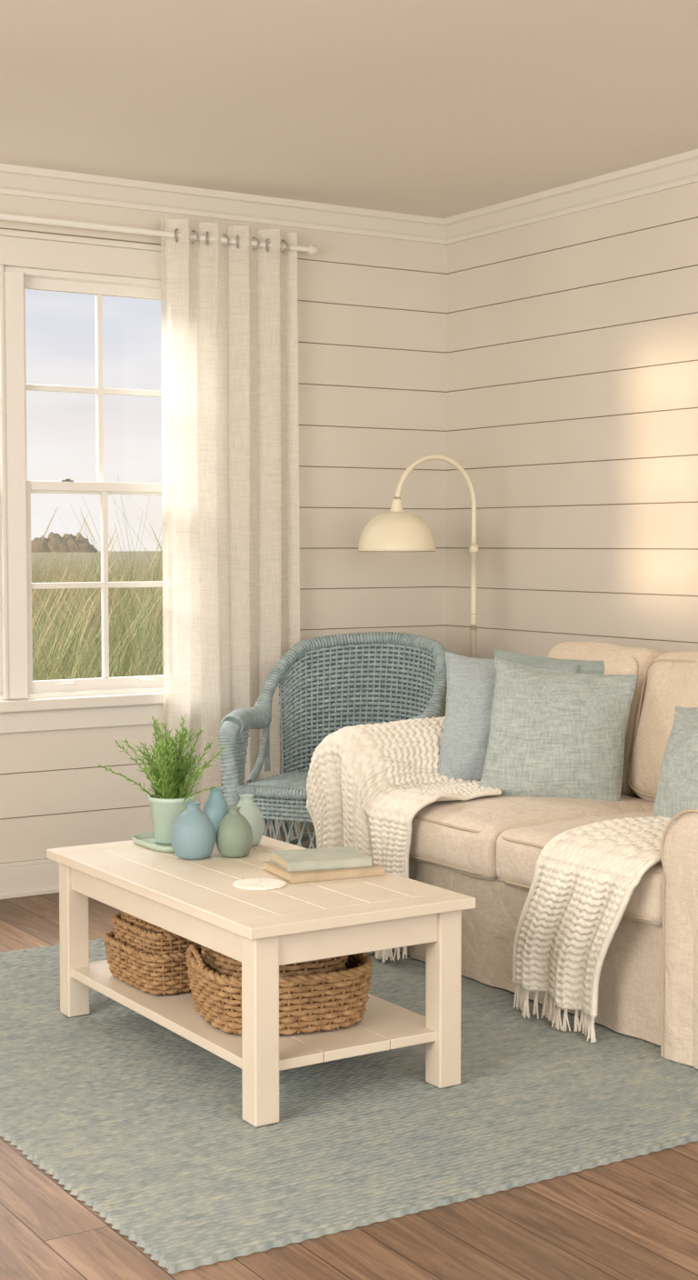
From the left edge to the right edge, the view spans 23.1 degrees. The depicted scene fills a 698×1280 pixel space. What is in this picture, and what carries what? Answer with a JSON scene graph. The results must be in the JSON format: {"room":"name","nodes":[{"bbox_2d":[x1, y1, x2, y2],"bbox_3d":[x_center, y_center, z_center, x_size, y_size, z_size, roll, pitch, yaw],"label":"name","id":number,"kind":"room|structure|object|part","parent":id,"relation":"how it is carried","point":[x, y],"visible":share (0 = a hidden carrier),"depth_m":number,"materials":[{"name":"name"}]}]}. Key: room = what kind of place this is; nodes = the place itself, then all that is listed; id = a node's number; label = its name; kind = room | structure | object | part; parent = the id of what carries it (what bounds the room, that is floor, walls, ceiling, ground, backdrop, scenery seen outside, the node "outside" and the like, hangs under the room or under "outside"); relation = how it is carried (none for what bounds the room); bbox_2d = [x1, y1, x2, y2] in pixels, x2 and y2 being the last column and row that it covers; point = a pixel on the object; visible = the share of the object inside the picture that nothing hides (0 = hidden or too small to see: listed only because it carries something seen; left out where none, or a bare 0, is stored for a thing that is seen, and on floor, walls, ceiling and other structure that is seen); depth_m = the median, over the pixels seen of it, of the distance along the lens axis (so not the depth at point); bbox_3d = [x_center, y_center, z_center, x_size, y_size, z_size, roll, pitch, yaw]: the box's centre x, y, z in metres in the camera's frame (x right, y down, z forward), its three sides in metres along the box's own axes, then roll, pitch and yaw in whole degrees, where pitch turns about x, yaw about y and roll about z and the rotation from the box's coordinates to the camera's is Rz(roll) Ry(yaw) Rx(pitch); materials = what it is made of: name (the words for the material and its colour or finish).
{"room":"living room","nodes":[
{"label":"living room","id":0,"kind":"room"},
{"bbox_2d":[0,193,448,863],"bbox_3d":[-2.080,-0.359,5.914,6.118,2.700,0.144,-2,4,-32],"label":"wall","id":1,"kind":"structure","parent":0,"point":[372,310],"depth_m":7.10,"materials":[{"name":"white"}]},
{"bbox_2d":[0,480,3,694],"bbox_3d":[-1.590,-0.182,6.196,0.695,0.805,0.030,-2,4,-32],"label":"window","id":2,"kind":"structure","parent":1,"relation":"in","point":[1,607],"depth_m":6.37,"materials":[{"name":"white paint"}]},
{"bbox_2d":[0,229,163,699],"bbox_3d":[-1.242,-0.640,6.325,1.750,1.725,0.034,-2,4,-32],"label":"window frame","id":3,"kind":"structure","parent":1,"relation":"attached to","point":[17,248],"depth_m":6.35,"materials":[{"name":"white paint"}]},
{"bbox_2d":[0,703,163,733],"bbox_3d":[-1.245,0.305,6.385,1.690,0.080,0.020,-2,4,-32],"label":"apron","id":4,"kind":"object","parent":1,"relation":"attached to","point":[32,721],"visible":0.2,"depth_m":6.51,"materials":[{"name":"white paint"}]},
{"bbox_2d":[0,691,163,712],"bbox_3d":[-1.247,0.244,6.384,1.770,0.043,0.095,-2,4,-32],"label":"stool","id":5,"kind":"object","parent":1,"relation":"attached to","point":[13,705],"visible":0.56,"depth_m":6.48,"materials":[{"name":"white paint"}]},
{"bbox_2d":[23,277,163,693],"bbox_3d":[-0.954,-0.588,6.598,0.675,1.570,0.065,-2,4,-32],"label":"window","id":6,"kind":"structure","parent":1,"relation":"in","point":[105,682],"depth_m":6.57,"materials":[{"name":"white paint"}]},
{"bbox_2d":[59,478,73,481],"bbox_3d":[-1.073,-0.608,6.495,0.050,0.012,0.040,-2,4,-32],"label":"sash lock","id":7,"kind":"object","parent":6,"relation":"on","point":[65,479],"visible":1,"depth_m":6.48,"materials":[{"name":"silver metal"}]},
{"bbox_3d":[-0.963,-0.968,6.591,0.675,0.810,0.030,-2,4,-32],"label":"upper sash","id":8,"kind":"part","parent":6,"relation":"part of","materials":[{"name":"white wood"}]},
{"bbox_2d":[60,678,154,685],"bbox_3d":[-0.933,0.163,6.609,0.395,0.010,0.012,-2,4,-32],"label":"lift","id":9,"kind":"object","parent":6,"relation":"attached to","point":[151,679],"visible":1,"depth_m":6.53,"materials":[{"name":"white paint"}]},
{"bbox_2d":[0,830,316,899],"bbox_3d":[-2.033,0.928,5.914,5.838,0.130,0.030,-2,4,-32],"label":"baseboard","id":10,"kind":"structure","parent":1,"relation":"attached to","point":[34,877],"depth_m":6.44,"materials":[{"name":"white paint"}]},
{"bbox_2d":[0,213,318,845],"bbox_3d":[-2.054,-0.290,5.766,4.518,2.550,0.137,-2,4,-32],"label":"sheer curtain","id":11,"kind":"object","parent":1,"relation":"attached to","point":[229,331],"visible":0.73,"depth_m":6.71,"materials":[{"name":"fabric"}]},
{"bbox_3d":[-2.052,-1.499,5.663,4.485,0.022,0.022,-2,4,-32],"label":"rod","id":12,"kind":"part","parent":11,"relation":"part of","materials":[{"name":"white metal"}]},
{"bbox_3d":[-0.461,-0.346,6.740,0.611,2.550,0.076,-2,4,-32],"label":"panel","id":13,"kind":"part","parent":11,"relation":"part of","materials":[{"name":"fabric"}]},
{"bbox_2d":[0,163,446,244],"bbox_3d":[-2.024,-1.654,5.753,5.838,0.095,0.064,-2,4,-32],"label":"trim","id":14,"kind":"structure","parent":1,"relation":"attached to","point":[15,180],"depth_m":6.69,"materials":[{"name":"white paint"}]},
{"bbox_2d":[0,0,697,218],"bbox_3d":[-0.031,-1.573,2.612,6.238,0.100,7.789,-2,4,-32],"label":"ceiling","id":15,"kind":"structure","parent":0,"point":[431,108],"depth_m":5.18,"materials":[{"name":"paint"}]},
{"bbox_2d":[0,892,697,1279],"bbox_3d":[-0.031,1.222,2.772,6.238,0.100,7.789,-2,4,-32],"label":"floor","id":16,"kind":"structure","parent":0,"point":[636,1218],"depth_m":3.29,"materials":[{"name":"brown wood"}]},
{"bbox_2d":[218,631,447,849],"bbox_3d":[0.001,0.472,6.469,0.792,0.974,0.801,1,3,21],"label":"wicker armchair","id":17,"kind":"object","parent":16,"relation":"on","point":[330,684],"visible":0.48,"depth_m":6.71,"materials":[{"name":"teal wicker"}]},
{"bbox_2d":[0,938,697,1273],"bbox_3d":[0.154,1.046,4.863,2.700,0.013,2.476,-2,4,-32],"label":"area rug","id":18,"kind":"object","parent":16,"relation":"on","point":[143,1124],"visible":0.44,"depth_m":3.93,"materials":[{"name":"carpet"}]},
{"bbox_2d":[46,835,475,1127],"bbox_3d":[-0.270,0.831,4.455,0.620,0.461,1.170,-2,4,-32],"label":"coffee table","id":19,"kind":"object","parent":18,"relation":"on","point":[197,901],"visible":0.73,"depth_m":4.12,"materials":[{"name":"beige paint"}]},
{"bbox_3d":[-0.766,0.827,4.765,0.064,0.435,0.064,-2,4,-32],"label":"leg","id":20,"kind":"part","parent":19,"relation":"part of","materials":[{"name":"beige paint"}]},
{"bbox_2d":[103,930,190,994],"bbox_3d":[-0.483,0.856,4.606,0.281,0.110,0.351,-2,4,-32],"label":"wicker basket","id":21,"kind":"object","parent":19,"relation":"on","point":[156,974],"visible":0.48,"depth_m":4.45,"materials":[{"name":"brown wicker"}]},
{"bbox_2d":[111,912,197,955],"bbox_3d":[-0.480,0.804,4.604,0.248,0.109,0.316,-2,4,-32],"label":"wicker basket","id":22,"kind":"object","parent":21,"relation":"on","point":[160,944],"visible":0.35,"depth_m":4.46,"materials":[{"name":"brown wicker"}]},
{"bbox_2d":[119,910,171,933],"bbox_3d":[-0.476,0.753,4.604,0.225,0.116,0.292,-2,4,-32],"label":"wicker basket","id":23,"kind":"object","parent":22,"relation":"on","point":[127,917],"visible":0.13,"depth_m":4.53,"materials":[{"name":"brown wicker"}]},
{"bbox_2d":[132,831,174,852],"bbox_3d":[-0.508,0.570,4.825,0.160,0.018,0.250,-2,4,-32],"label":"serving tray","id":24,"kind":"object","parent":19,"relation":"on","point":[146,840],"visible":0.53,"depth_m":4.80,"materials":[{"name":"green ceramic"}]},
{"bbox_2d":[98,714,226,844],"bbox_3d":[-0.510,0.392,4.842,0.350,0.363,0.353,1,3,10],"label":"potted herb","id":25,"kind":"object","parent":24,"relation":"on","point":[167,803],"visible":1,"depth_m":4.82,"materials":[{"name":"plant"}]},
{"bbox_2d":[148,793,195,844],"bbox_3d":[-0.503,0.507,4.851,0.134,0.132,0.134,-2,4,-32],"label":"pot","id":26,"kind":"object","parent":24,"relation":"on","point":[165,808],"depth_m":4.80,"materials":[{"name":"ceramic"}]},
{"bbox_2d":[170,801,215,859],"bbox_3d":[-0.422,0.515,4.631,0.120,0.151,0.120,-2,4,-32],"label":"ceramic vase","id":27,"kind":"object","parent":19,"relation":"on","point":[193,835],"visible":1,"depth_m":4.59,"materials":[{"name":"teal ceramic"}]},
{"bbox_2d":[202,787,229,841],"bbox_3d":[-0.380,0.500,4.900,0.086,0.151,0.086,-2,4,-32],"label":"ceramic vase","id":28,"kind":"object","parent":19,"relation":"on","point":[215,807],"visible":0.59,"depth_m":4.87,"materials":[{"name":"teal ceramic"}]},
{"bbox_2d":[216,806,252,858],"bbox_3d":[-0.312,0.522,4.654,0.101,0.135,0.101,-2,4,-32],"label":"ceramic vase","id":29,"kind":"object","parent":19,"relation":"on","point":[234,833],"visible":1,"depth_m":4.62,"materials":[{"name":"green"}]},
{"bbox_2d":[236,793,263,846],"bbox_3d":[-0.289,0.508,4.822,0.097,0.143,0.097,-2,4,-32],"label":"ceramic vase","id":30,"kind":"object","parent":19,"relation":"on","point":[248,809],"visible":0.61,"depth_m":4.79,"materials":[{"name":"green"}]},
{"bbox_2d":[70,960,435,1070],"bbox_3d":[-0.269,0.938,4.462,0.555,0.024,1.080,-2,4,-32],"label":"shelf","id":31,"kind":"object","parent":19,"relation":"attached to","point":[385,1025],"depth_m":4.14,"materials":[{"name":"beige paint"}]},
{"bbox_2d":[232,877,287,889],"bbox_3d":[-0.223,0.607,4.265,0.134,0.007,0.136,-2,4,-32],"label":"coaster","id":32,"kind":"object","parent":19,"relation":"on","point":[247,884],"visible":1,"depth_m":4.25,"materials":[{"name":"beige fabric"}]},
{"bbox_3d":[-0.201,0.877,3.875,0.064,0.435,0.064,-2,4,-32],"label":"leg","id":33,"kind":"part","parent":19,"relation":"part of","materials":[{"name":"beige paint"}]},
{"bbox_2d":[185,943,372,1035],"bbox_3d":[-0.177,0.837,4.271,0.453,0.188,0.468,-2,4,-32],"label":"wicker basket","id":34,"kind":"object","parent":19,"relation":"on","point":[310,1003],"visible":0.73,"depth_m":4.09,"materials":[{"name":"brown wicker"}]},
{"bbox_2d":[200,945,348,978],"bbox_3d":[-0.190,0.826,4.310,0.355,0.178,0.364,-1,3,-18],"label":"wicker basket","id":35,"kind":"object","parent":34,"relation":"on","point":[221,964],"visible":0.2,"depth_m":4.17,"materials":[{"name":"brown wicker"}]},
{"bbox_2d":[261,846,384,883],"bbox_3d":[-0.070,0.579,4.424,0.260,0.046,0.208,-1,4,-24],"label":"book stack","id":36,"kind":"object","parent":19,"relation":"on","point":[314,865],"visible":1,"depth_m":4.36,"materials":[{"name":"beige paper"}]},
{"bbox_2d":[270,846,371,871],"bbox_3d":[-0.074,0.567,4.430,0.225,0.024,0.170,-1,3,-18],"label":"book","id":37,"kind":"object","parent":36,"relation":"on","point":[344,858],"depth_m":4.37,"materials":[{"name":"green paper"}]},
{"bbox_2d":[261,860,384,883],"bbox_3d":[-0.068,0.591,4.421,0.260,0.022,0.200,-1,4,-24],"label":"book","id":38,"kind":"object","parent":36,"relation":"on","point":[330,870],"depth_m":4.34,"materials":[{"name":"beige paper"}]},
{"bbox_3d":[0.229,0.862,4.147,0.064,0.435,0.064,-2,4,-32],"label":"leg","id":39,"kind":"part","parent":19,"relation":"part of","materials":[{"name":"beige paint"}]},
{"bbox_2d":[391,641,697,1069],"bbox_3d":[0.938,0.528,5.281,1.237,0.976,1.891,-2,4,-32],"label":"sofa","id":40,"kind":"object","parent":18,"relation":"on","point":[487,849],"visible":0.52,"depth_m":5.04,"materials":[{"name":"fabric"}]},
{"bbox_2d":[306,716,501,962],"bbox_3d":[0.221,0.633,5.620,0.546,0.718,0.637,-2,4,-32],"label":"knitted throw","id":41,"kind":"object","parent":40,"relation":"on","point":[366,785],"visible":0.62,"depth_m":5.52,"materials":[{"name":"beige fabric"}]},
{"bbox_2d":[437,650,578,780],"bbox_3d":[0.526,0.277,5.670,0.493,0.473,0.178,0,3,-6],"label":"throw pillow","id":42,"kind":"object","parent":40,"relation":"on","point":[471,681],"visible":0.39,"depth_m":5.63,"materials":[{"name":"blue fabric"}]},
{"bbox_2d":[409,793,654,880],"bbox_3d":[0.571,0.604,5.492,0.828,0.221,0.672,-2,4,-32],"label":"seat cushion","id":43,"kind":"object","parent":40,"relation":"on","point":[454,840],"depth_m":5.22,"materials":[{"name":"fabric"}]},
{"bbox_2d":[493,648,604,674],"bbox_3d":[0.666,0.254,5.777,0.447,0.438,0.166,1,4,23],"label":"throw pillow","id":44,"kind":"object","parent":40,"relation":"on","point":[588,667],"visible":0.12,"depth_m":5.79,"materials":[{"name":"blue fabric"}]},
{"bbox_2d":[479,657,638,800],"bbox_3d":[0.670,0.309,5.502,0.527,0.499,0.220,0,3,-1],"label":"throw pillow","id":45,"kind":"object","parent":40,"relation":"on","point":[554,733],"visible":0.9,"depth_m":5.44,"materials":[{"name":"blue fabric"}]},
{"bbox_2d":[496,810,663,927],"bbox_3d":[0.946,0.638,4.899,0.826,0.226,0.741,-2,4,-32],"label":"seat cushion","id":46,"kind":"object","parent":40,"relation":"on","point":[519,847],"depth_m":4.87,"materials":[{"name":"fabric"}]},
{"bbox_2d":[512,815,674,1042],"bbox_3d":[0.815,0.773,4.719,0.612,0.540,0.553,-2,4,-32],"label":"knitted throw","id":47,"kind":"object","parent":40,"relation":"on","point":[586,876],"visible":0.95,"depth_m":4.59,"materials":[{"name":"beige fabric"}]},
{"bbox_2d":[547,641,662,799],"bbox_3d":[0.863,0.277,5.875,0.320,0.534,0.547,-2,4,-32],"label":"cushion","id":48,"kind":"object","parent":40,"relation":"on","point":[618,659],"depth_m":5.67,"materials":[{"name":"fabric"}]},
{"bbox_2d":[630,650,697,801],"bbox_3d":[1.252,0.313,5.229,0.325,0.541,0.979,-2,4,-32],"label":"cushion","id":49,"kind":"object","parent":40,"relation":"on","point":[666,681],"depth_m":5.46,"materials":[{"name":"fabric"}]},
{"bbox_2d":[652,706,697,820],"bbox_3d":[1.010,0.383,4.816,0.210,0.459,0.466,-2,4,-32],"label":"throw pillow","id":50,"kind":"object","parent":40,"relation":"on","point":[677,790],"visible":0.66,"depth_m":4.84,"materials":[{"name":"blue fabric"}]},
{"bbox_3d":[0.864,0.748,4.272,0.007,0.653,0.249,-2,4,-32],"label":"arm piping","id":51,"kind":"part","parent":40,"relation":"part of","materials":[{"name":"beige fabric"}]},
{"bbox_2d":[357,454,478,658],"bbox_3d":[0.343,0.107,6.748,0.678,1.674,0.310,-2,4,-32],"label":"floor lamp","id":52,"kind":"object","parent":16,"relation":"on","point":[396,530],"visible":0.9,"depth_m":6.55,"materials":[{"name":"beige metal"}]},
{"bbox_3d":[0.185,-0.448,6.617,0.306,0.211,0.306,-2,4,-32],"label":"lamp shade","id":53,"kind":"part","parent":52,"relation":"part of","materials":[{"name":"beige metal"}]},
{"bbox_3d":[0.345,0.097,6.750,0.400,1.654,0.038,-2,4,-32],"label":"stem","id":54,"kind":"part","parent":52,"relation":"part of","materials":[{"name":"beige metal"}]},
{"bbox_2d":[445,181,697,707],"bbox_3d":[2.528,-0.263,4.231,0.144,2.700,7.649,-2,4,-32],"label":"wall","id":55,"kind":"structure","parent":0,"point":[572,339],"depth_m":6.65,"materials":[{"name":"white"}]},
{"bbox_2d":[443,149,697,244],"bbox_3d":[2.440,-1.560,4.101,0.064,0.095,7.649,-2,4,-32],"label":"trim","id":56,"kind":"structure","parent":55,"relation":"attached to","point":[680,169],"depth_m":6.55,"materials":[{"name":"white paint"}]},
{"label":"outside","id":57,"kind":"structure","parent":0,"visible":0},
{"bbox_2d":[31,473,163,680],"bbox_3d":[-12.229,-6.943,149.756,260.000,0.662,253.751,-2,4,-32],"label":"field","id":58,"kind":"structure","parent":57,"point":[45,557],"depth_m":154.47,"materials":[{"name":"plant"}]},
{"bbox_2d":[30,531,97,552],"bbox_3d":[-36.476,-13.768,242.905,87.745,3.220,2.354,-2,4,-32],"label":"tree line","id":59,"kind":"object","parent":58,"relation":"on","point":[66,543],"visible":0.5,"depth_m":239.66,"materials":[{"name":"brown plant"}]}
]}

